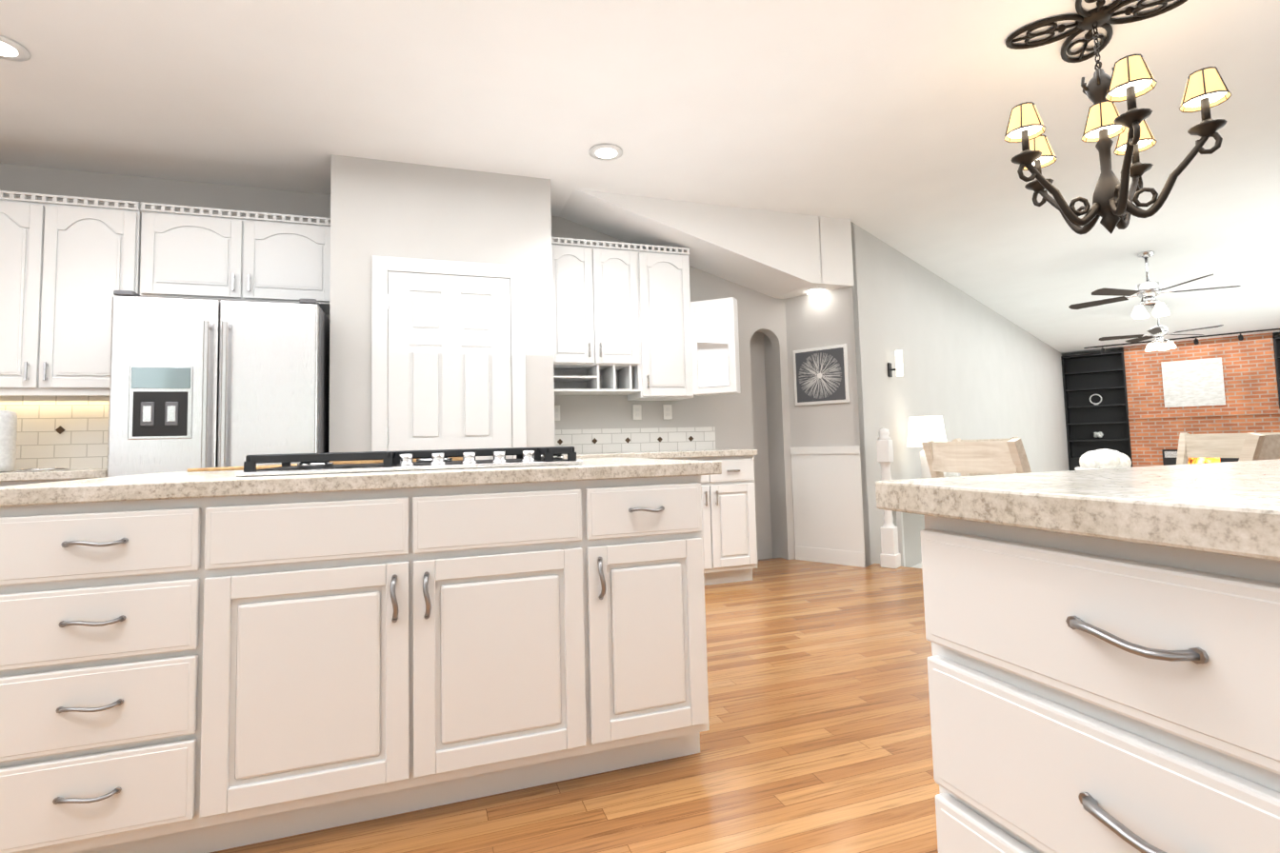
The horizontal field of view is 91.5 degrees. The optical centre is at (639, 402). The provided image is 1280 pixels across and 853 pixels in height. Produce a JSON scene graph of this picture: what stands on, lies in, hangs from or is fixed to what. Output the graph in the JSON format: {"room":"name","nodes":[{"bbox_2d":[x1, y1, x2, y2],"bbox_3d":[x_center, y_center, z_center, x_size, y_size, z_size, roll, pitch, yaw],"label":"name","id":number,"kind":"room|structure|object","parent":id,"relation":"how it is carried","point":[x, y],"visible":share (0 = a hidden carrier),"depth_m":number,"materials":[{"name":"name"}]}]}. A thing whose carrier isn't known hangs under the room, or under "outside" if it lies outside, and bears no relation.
{"room":"kitchen and living room","nodes":[
{"label":"kitchen and living room","id":0,"kind":"room"},
{"bbox_2d":[0,162,795,562],"bbox_3d":[0.630,-0.064,1.458,12.420,3.150,7.340,0,-4,-19],"label":"wall","id":1,"kind":"structure","parent":0,"point":[754,414],"depth_m":4.98,"materials":[{"name":"beige paint"}]},
{"bbox_2d":[0,396,109,471],"bbox_3d":[-4.589,0.177,3.184,3.534,0.430,0.018,0,-4,-19],"label":"backsplash","id":2,"kind":"structure","parent":1,"relation":"attached to","point":[70,432],"depth_m":3.61,"materials":[{"name":"tile"}]},
{"bbox_2d":[0,190,141,396],"bbox_3d":[-3.319,-0.584,3.511,0.917,1.065,0.328,0,-4,-19],"label":"upper cabinet","id":3,"kind":"object","parent":1,"relation":"attached to","point":[67,269],"visible":0.9,"depth_m":3.39,"materials":[{"name":"white paint"}]},
{"bbox_2d":[140,201,330,314],"bbox_3d":[-2.402,-0.863,3.835,1.011,0.536,0.352,0,-4,-19],"label":"upper cabinet","id":4,"kind":"object","parent":1,"relation":"attached to","point":[201,254],"visible":0.9,"depth_m":3.68,"materials":[{"name":"white paint"}]},
{"bbox_2d":[551,237,642,374],"bbox_3d":[-0.378,-0.690,4.531,0.680,0.875,0.328,0,-4,-19],"label":"upper cabinet","id":5,"kind":"object","parent":1,"relation":"attached to","point":[634,324],"depth_m":4.39,"materials":[{"name":"white paint"}]},
{"bbox_2d":[554,404,715,454],"bbox_3d":[-0.067,0.197,4.740,1.400,0.357,0.018,0,-4,-19],"label":"backsplash","id":6,"kind":"structure","parent":1,"relation":"attached to","point":[620,440],"depth_m":4.75,"materials":[{"name":"tile"}]},
{"bbox_2d":[616,243,693,400],"bbox_3d":[0.109,-0.577,4.690,0.476,1.105,0.328,0,-4,-19],"label":"upper cabinet","id":7,"kind":"object","parent":1,"relation":"attached to","point":[666,372],"depth_m":4.55,"materials":[{"name":"white paint"}]},
{"bbox_2d":[688,297,740,397],"bbox_3d":[0.532,-0.409,4.549,0.254,0.690,0.231,0,-4,-19],"label":"upper cabinet","id":8,"kind":"object","parent":1,"relation":"attached to","point":[712,324],"depth_m":4.53,"materials":[{"name":"white paint"}]},
{"bbox_2d":[328,154,555,459],"bbox_3d":[-1.236,-0.074,3.987,1.280,2.700,0.720,0,-4,-19],"label":"wall","id":9,"kind":"structure","parent":0,"point":[441,330],"depth_m":3.74,"materials":[{"name":"beige paint"}]},
{"bbox_2d":[209,558,939,852],"bbox_3d":[0.628,1.256,1.316,12.076,0.400,7.020,0,-4,-19],"label":"floor","id":10,"kind":"structure","parent":0,"point":[816,738],"depth_m":1.88,"materials":[{"name":"brown wood"}]},
{"bbox_2d":[0,480,71,486],"bbox_3d":[-3.231,0.844,3.270,0.917,0.880,0.617,0,-4,-19],"label":"base cabinet","id":11,"kind":"object","parent":10,"relation":"on","point":[17,482],"depth_m":3.07,"materials":[{"name":"white paint"}]},
{"bbox_2d":[0,468,106,483],"bbox_3d":[-4.218,0.387,2.955,3.016,0.040,0.636,0,-4,-19],"label":"countertop","id":12,"kind":"structure","parent":11,"relation":"on","point":[86,473],"depth_m":3.08,"materials":[{"name":"beige stone"}]},
{"bbox_2d":[0,409,17,472],"bbox_3d":[-3.401,0.203,3.273,0.184,0.325,0.184,0,-4,-19],"label":"paper towel roll","id":13,"kind":"object","parent":12,"relation":"on","point":[8,435],"visible":1,"depth_m":3.27,"materials":[{"name":"paper"}]},
{"bbox_2d":[16,467,68,472],"bbox_3d":[-3.122,0.352,3.263,0.211,0.019,0.151,0,-4,-19],"label":"trinkets","id":14,"kind":"object","parent":12,"relation":"on","point":[37,470],"visible":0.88,"depth_m":3.22,"materials":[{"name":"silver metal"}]},
{"bbox_2d":[106,290,329,477],"bbox_3d":[-2.253,0.371,3.490,0.910,1.800,0.852,0,-4,-19],"label":"refrigerator","id":15,"kind":"object","parent":10,"relation":"on","point":[199,383],"visible":0.46,"depth_m":3.15,"materials":[{"name":"grey metal"}]},
{"bbox_2d":[0,468,716,852],"bbox_3d":[-0.789,0.703,2.114,1.760,0.880,1.092,0,-4,-19],"label":"kitchen island","id":16,"kind":"object","parent":10,"relation":"on","point":[206,661],"depth_m":1.58,"materials":[{"name":"white paint"}]},
{"bbox_2d":[0,457,721,499],"bbox_3d":[-0.791,0.246,2.176,1.840,0.040,1.100,0,-4,-19],"label":"island countertop","id":17,"kind":"structure","parent":16,"relation":"on","point":[150,484],"depth_m":1.66,"materials":[{"name":"beige stone"}]},
{"bbox_2d":[187,463,297,472],"bbox_3d":[-1.421,0.239,2.279,0.374,0.018,0.070,0,-4,-19],"label":"cutting board","id":18,"kind":"object","parent":17,"relation":"on","point":[229,469],"visible":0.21,"depth_m":2.24,"materials":[{"name":"brown wood"}]},
{"bbox_2d":[329,457,462,464],"bbox_3d":[-1.008,0.227,2.500,0.652,0.050,0.192,0,-4,-19],"label":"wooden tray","id":19,"kind":"object","parent":17,"relation":"on","point":[376,461],"visible":0.1,"depth_m":2.41,"materials":[{"name":"brown wood"}]},
{"bbox_2d":[234,446,582,477],"bbox_3d":[-0.730,0.190,2.106,0.970,0.058,0.540,0,-4,-19],"label":"cooktop","id":20,"kind":"object","parent":17,"relation":"in","point":[321,464],"visible":1,"depth_m":1.89,"materials":[{"name":"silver metal"}]},
{"bbox_2d":[561,449,758,585],"bbox_3d":[0.063,0.811,4.393,1.415,0.920,0.640,0,-4,-19],"label":"base cabinet","id":21,"kind":"object","parent":10,"relation":"on","point":[729,526],"visible":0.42,"depth_m":4.28,"materials":[{"name":"white paint"}]},
{"bbox_2d":[876,427,900,568],"bbox_3d":[1.890,0.720,4.769,0.116,1.055,0.116,-5,-5,41],"label":"stair railing","id":22,"kind":"object","parent":10,"relation":"on","point":[890,556],"visible":0.92,"depth_m":4.73,"materials":[{"name":"white paint"}]},
{"bbox_2d":[921,438,1031,478],"bbox_3d":[1.534,0.627,2.492,0.551,0.970,0.470,0,-4,-19],"label":"chair","id":23,"kind":"object","parent":10,"relation":"on","point":[996,457],"visible":0.19,"depth_m":2.38,"materials":[{"name":"white wood"}]},
{"bbox_2d":[951,437,1018,476],"bbox_3d":[1.987,0.658,3.144,0.470,0.970,0.551,0,-4,-19],"label":"chair","id":24,"kind":"object","parent":10,"relation":"on","point":[967,474],"visible":0.08,"depth_m":3.35,"materials":[{"name":"white wood"}]},
{"bbox_2d":[920,520,1279,852],"bbox_3d":[0.983,0.565,0.713,1.041,0.880,0.626,0,-4,-19],"label":"base cabinet","id":25,"kind":"object","parent":10,"relation":"on","point":[1104,668],"depth_m":0.63,"materials":[{"name":"white paint"}]},
{"bbox_2d":[875,459,1279,565],"bbox_3d":[1.239,0.045,-0.079,1.070,0.040,2.440,0,-4,-19],"label":"countertop","id":26,"kind":"structure","parent":25,"relation":"on","point":[1230,510],"depth_m":0.65,"materials":[{"name":"beige stone"}]},
{"bbox_2d":[1176,432,1279,464],"bbox_3d":[2.688,0.627,2.953,0.551,0.970,0.470,0,-4,-19],"label":"chair","id":27,"kind":"object","parent":10,"relation":"on","point":[1213,446],"visible":0.15,"depth_m":3.15,"materials":[{"name":"white wood"}]},
{"bbox_2d":[1238,432,1279,461],"bbox_3d":[2.206,0.603,2.385,0.470,0.970,0.551,0,-4,-19],"label":"chair","id":28,"kind":"object","parent":10,"relation":"on","point":[1256,447],"visible":0.02,"depth_m":2.12,"materials":[{"name":"white wood"}]},
{"bbox_3d":[2.110,0.730,2.725,0.850,0.755,0.850,0,-4,-19],"label":"dining table","id":29,"kind":"object","parent":10,"relation":"on","visible":0},
{"bbox_2d":[1074,448,1131,470],"bbox_3d":[2.082,0.282,2.802,0.220,0.150,0.220,0,-4,-19],"label":"centerpiece","id":30,"kind":"object","parent":29,"relation":"on","point":[1103,458],"visible":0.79,"depth_m":2.75,"materials":[{"name":"white ceramic"}]},
{"bbox_2d":[0,0,1279,354],"bbox_3d":[4.138,-1.079,7.566,23.200,0.625,17.000,0,-4,-19],"label":"ceiling","id":31,"kind":"structure","parent":0,"point":[773,149],"depth_m":3.31,"materials":[{"name":"paint"}]},
{"bbox_2d":[1004,0,1231,235],"bbox_3d":[1.897,-1.142,2.582,0.736,0.922,0.723,0,-4,-19],"label":"chandelier","id":32,"kind":"object","parent":31,"relation":"hanging from","point":[1130,80],"visible":0.98,"depth_m":2.53,"materials":[{"name":"brown metal"}]},
{"bbox_2d":[1083,340,1155,353],"label":"track lights","id":33,"kind":"object","parent":31,"relation":"attached to","point":[1102,350],"depth_m":12.41,"materials":[{"name":"black metal"}]},
{"bbox_2d":[1068,250,1240,319],"bbox_3d":[4.937,-1.140,6.070,1.311,0.619,1.262,-5,-5,41],"label":"ceiling fan","id":34,"kind":"object","parent":31,"relation":"hanging from","point":[1148,291],"visible":1,"depth_m":5.97,"materials":[{"name":"silver metal"}]},
{"bbox_2d":[1099,305,1223,351],"bbox_3d":[7.103,-1.033,8.566,1.309,0.619,1.272,-5,-5,41],"label":"ceiling fan","id":35,"kind":"object","parent":31,"relation":"hanging from","point":[1158,332],"visible":0.94,"depth_m":8.57,"materials":[{"name":"silver metal"}]},
{"bbox_2d":[1163,328,1279,344],"label":"track lights","id":36,"kind":"object","parent":31,"relation":"attached to","point":[1240,338],"depth_m":11.33,"materials":[{"name":"black metal"}]},
{"bbox_2d":[784,221,1279,568],"bbox_3d":[6.253,0.139,7.310,4.810,3.080,13.800,-5,-5,41],"label":"wall","id":37,"kind":"structure","parent":0,"point":[973,369],"depth_m":6.15,"materials":[{"name":"beige paint"}]},
{"bbox_2d":[792,343,850,405],"bbox_3d":[1.454,-0.216,5.029,0.460,0.460,0.026,-5,-5,41],"label":"artwork","id":38,"kind":"object","parent":37,"relation":"attached to","point":[821,375],"visible":0.94,"depth_m":5.01,"materials":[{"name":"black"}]},
{"bbox_2d":[887,350,903,377],"bbox_3d":[2.195,-0.334,5.358,0.120,0.220,0.060,-5,-5,41],"label":"wall sconce","id":39,"kind":"object","parent":37,"relation":"attached to","point":[899,362],"visible":0.94,"depth_m":5.32,"materials":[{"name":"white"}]},
{"bbox_2d":[1160,357,1225,407],"bbox_3d":[10.670,-0.376,12.047,0.880,0.900,0.025,-5,-5,41],"label":"framed picture","id":40,"kind":"object","parent":37,"relation":"attached to","point":[1194,383],"visible":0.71,"depth_m":12.03,"materials":[{"name":"fabric"}]},
{"bbox_3d":[7.172,1.625,7.852,4.140,0.060,11.520,-5,-5,41],"label":"floor carpet","id":41,"kind":"object","parent":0,"visible":0},
{"bbox_2d":[896,511,905,566],"bbox_3d":[2.650,1.182,5.494,0.380,0.750,1.100,-5,-5,41],"label":"console table","id":42,"kind":"object","parent":41,"relation":"on","point":[900,530],"visible":0.02,"depth_m":5.20,"materials":[{"name":"white wood"}]},
{"bbox_2d":[906,416,946,479],"bbox_3d":[2.467,0.459,5.353,0.320,0.680,0.320,-5,-5,41],"label":"table lamp","id":43,"kind":"object","parent":42,"relation":"on","point":[921,430],"visible":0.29,"depth_m":5.27,"materials":[{"name":"white fabric"}]},
{"bbox_2d":[943,472,958,477],"bbox_3d":[2.834,0.709,5.751,0.189,0.215,0.182,-5,-5,41],"label":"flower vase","id":44,"kind":"object","parent":42,"relation":"on","point":[950,474],"visible":0.17,"depth_m":5.68,"materials":[{"name":"white ceramic"}]},
{"bbox_2d":[1060,350,1132,470],"bbox_3d":[9.610,0.423,13.111,1.066,2.900,0.427,-5,-5,41],"label":"bookcase","id":45,"kind":"object","parent":41,"relation":"on","point":[1095,399],"visible":0.81,"depth_m":13.25,"materials":[{"name":"black wood"}]},
{"bbox_2d":[1272,336,1279,409],"bbox_3d":[11.974,0.226,11.061,0.896,2.900,0.427,-5,-5,41],"label":"bookcase","id":46,"kind":"object","parent":41,"relation":"on","point":[1276,344],"visible":0.68,"depth_m":11.31,"materials":[{"name":"black wood"}]}
]}

